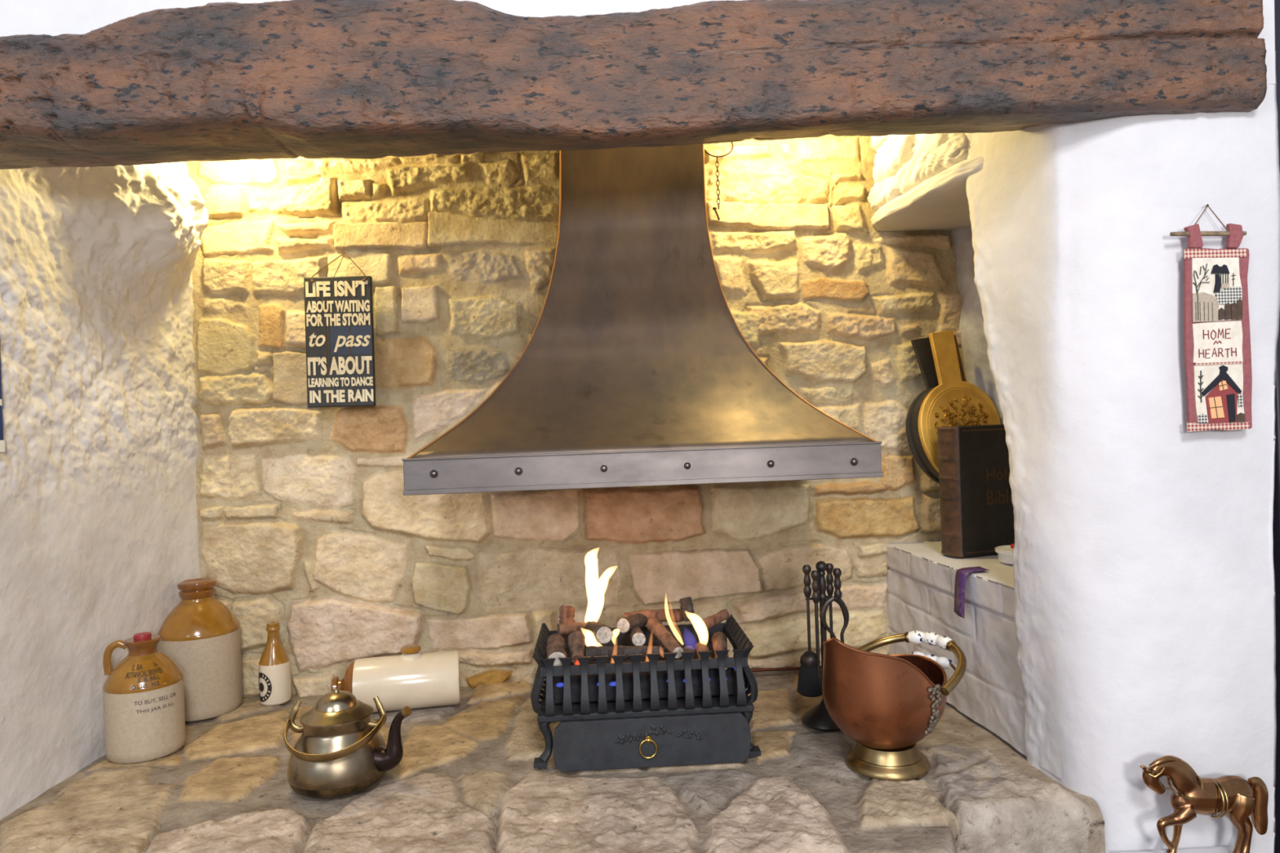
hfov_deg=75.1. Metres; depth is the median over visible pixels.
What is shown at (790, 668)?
copper pipe
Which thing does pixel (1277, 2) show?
trim
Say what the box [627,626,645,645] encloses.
log
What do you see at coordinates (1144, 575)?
wall
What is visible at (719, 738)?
drawer
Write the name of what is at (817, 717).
stand
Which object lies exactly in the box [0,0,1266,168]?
mantel beam
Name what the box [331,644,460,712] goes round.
water bottle
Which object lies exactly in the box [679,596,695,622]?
log
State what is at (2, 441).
plaque
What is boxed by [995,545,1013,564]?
dish
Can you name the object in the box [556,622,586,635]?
log
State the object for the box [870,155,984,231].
shelf
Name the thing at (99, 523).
wall
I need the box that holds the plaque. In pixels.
[0,347,4,452]
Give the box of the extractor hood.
[401,143,883,495]
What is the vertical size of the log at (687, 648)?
0.035 m
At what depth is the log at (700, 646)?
1.80 m
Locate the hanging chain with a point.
(731, 149)
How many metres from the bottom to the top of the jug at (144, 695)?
0.260 m
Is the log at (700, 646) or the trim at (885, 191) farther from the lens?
the trim at (885, 191)
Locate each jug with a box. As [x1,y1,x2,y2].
[102,631,185,764]
[157,577,242,721]
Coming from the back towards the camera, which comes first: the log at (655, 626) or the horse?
the log at (655, 626)
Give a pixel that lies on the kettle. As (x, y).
(339, 751)
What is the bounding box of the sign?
[303,252,376,408]
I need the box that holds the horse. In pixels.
[1140,755,1268,852]
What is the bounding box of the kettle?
[283,688,411,798]
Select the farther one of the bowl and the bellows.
the bellows
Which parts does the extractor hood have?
edge trim, lip moulding, edge trim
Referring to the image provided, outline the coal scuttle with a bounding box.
[822,630,966,781]
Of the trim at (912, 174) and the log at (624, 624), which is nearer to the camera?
the log at (624, 624)
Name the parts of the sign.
painted panel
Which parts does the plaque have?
panel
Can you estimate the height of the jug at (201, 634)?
0.328 m
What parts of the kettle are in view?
handle, lid, spout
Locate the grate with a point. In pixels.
(713, 673)
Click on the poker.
(815, 575)
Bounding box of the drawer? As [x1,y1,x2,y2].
[552,711,751,772]
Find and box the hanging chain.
[703,142,733,220]
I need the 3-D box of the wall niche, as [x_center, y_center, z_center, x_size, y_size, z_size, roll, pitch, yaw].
[0.978,-0.152,2.005,0.100,0.996,0.714,-2,0,-7]
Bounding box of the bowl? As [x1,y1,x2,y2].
[822,637,946,750]
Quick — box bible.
[937,424,1014,557]
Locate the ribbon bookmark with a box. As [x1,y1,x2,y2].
[953,566,989,618]
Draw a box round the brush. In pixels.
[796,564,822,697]
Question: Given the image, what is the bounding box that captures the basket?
[530,614,760,768]
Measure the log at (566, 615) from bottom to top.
0.057 m
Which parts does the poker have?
handle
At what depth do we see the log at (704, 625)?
1.89 m
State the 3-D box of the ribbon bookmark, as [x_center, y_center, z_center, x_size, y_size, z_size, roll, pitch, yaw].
[0.737,0.368,1.850,0.068,0.102,0.063,-2,0,-3]
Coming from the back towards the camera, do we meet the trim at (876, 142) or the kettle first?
the trim at (876, 142)
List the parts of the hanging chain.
chain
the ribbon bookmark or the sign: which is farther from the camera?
the sign
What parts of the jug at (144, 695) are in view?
handle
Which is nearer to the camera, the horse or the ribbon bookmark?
the horse
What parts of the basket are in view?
leg, rail, plate, rail, frame, rail, leg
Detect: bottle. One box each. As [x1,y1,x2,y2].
[257,622,291,706]
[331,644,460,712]
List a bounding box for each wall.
[0,0,1279,852]
[0,161,208,819]
[185,133,967,697]
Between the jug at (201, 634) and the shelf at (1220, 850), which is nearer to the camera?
the shelf at (1220, 850)
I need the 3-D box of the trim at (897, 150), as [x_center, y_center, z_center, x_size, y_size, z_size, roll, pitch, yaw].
[0.734,-0.705,2.162,0.218,0.125,0.277,-2,0,-3]
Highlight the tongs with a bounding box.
[819,568,848,643]
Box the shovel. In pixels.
[820,563,834,671]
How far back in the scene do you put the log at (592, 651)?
1.75 m
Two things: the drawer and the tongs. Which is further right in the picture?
the tongs
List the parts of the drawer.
ring pull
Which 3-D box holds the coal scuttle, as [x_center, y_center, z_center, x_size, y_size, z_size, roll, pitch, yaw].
[0.493,0.525,1.646,0.334,0.277,0.251,-2,0,-39]
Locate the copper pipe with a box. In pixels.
[733,666,821,671]
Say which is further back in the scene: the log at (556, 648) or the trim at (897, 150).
the trim at (897, 150)
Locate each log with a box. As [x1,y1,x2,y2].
[546,634,567,666]
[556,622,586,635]
[558,605,575,623]
[567,631,585,664]
[583,620,613,644]
[585,645,664,662]
[616,613,647,634]
[623,608,684,622]
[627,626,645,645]
[646,617,684,658]
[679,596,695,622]
[680,645,694,659]
[694,640,711,669]
[695,608,730,632]
[711,631,728,670]
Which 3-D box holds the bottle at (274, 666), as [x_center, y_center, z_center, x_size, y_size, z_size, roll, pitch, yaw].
[-0.948,0.612,2.160,0.076,0.204,0.077,-2,0,-3]
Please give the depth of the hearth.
1.53 m
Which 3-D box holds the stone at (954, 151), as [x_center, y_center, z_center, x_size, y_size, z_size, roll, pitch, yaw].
[0.752,-0.608,1.880,0.178,0.075,0.244,-2,0,-3]
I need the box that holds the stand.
[801,560,839,730]
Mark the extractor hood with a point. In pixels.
(636, 367)
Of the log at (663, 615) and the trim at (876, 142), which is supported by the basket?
the log at (663, 615)
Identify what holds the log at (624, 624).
on the log at (637, 637)
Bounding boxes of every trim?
[867,174,902,210]
[870,134,891,153]
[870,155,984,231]
[872,134,917,183]
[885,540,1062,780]
[895,150,931,194]
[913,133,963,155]
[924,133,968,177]
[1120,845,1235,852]
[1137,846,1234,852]
[1273,0,1279,852]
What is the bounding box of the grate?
[552,641,734,703]
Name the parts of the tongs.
arm, handle, arm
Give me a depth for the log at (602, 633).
1.79 m
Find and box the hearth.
[0,668,1106,852]
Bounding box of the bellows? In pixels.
[905,329,1000,484]
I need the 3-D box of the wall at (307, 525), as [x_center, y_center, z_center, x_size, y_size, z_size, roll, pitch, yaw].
[-0.076,-0.162,2.278,2.398,1.809,0.056,-2,0,-3]
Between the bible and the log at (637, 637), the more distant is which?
the bible
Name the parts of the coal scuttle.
bail arm, handle mount, bail arm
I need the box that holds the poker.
[810,570,822,687]
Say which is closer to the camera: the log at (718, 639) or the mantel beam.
the mantel beam
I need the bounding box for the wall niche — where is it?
[951,226,1003,424]
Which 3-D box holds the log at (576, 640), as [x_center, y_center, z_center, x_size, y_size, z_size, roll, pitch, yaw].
[-0.134,0.466,1.758,0.038,0.061,0.071,-2,0,-3]

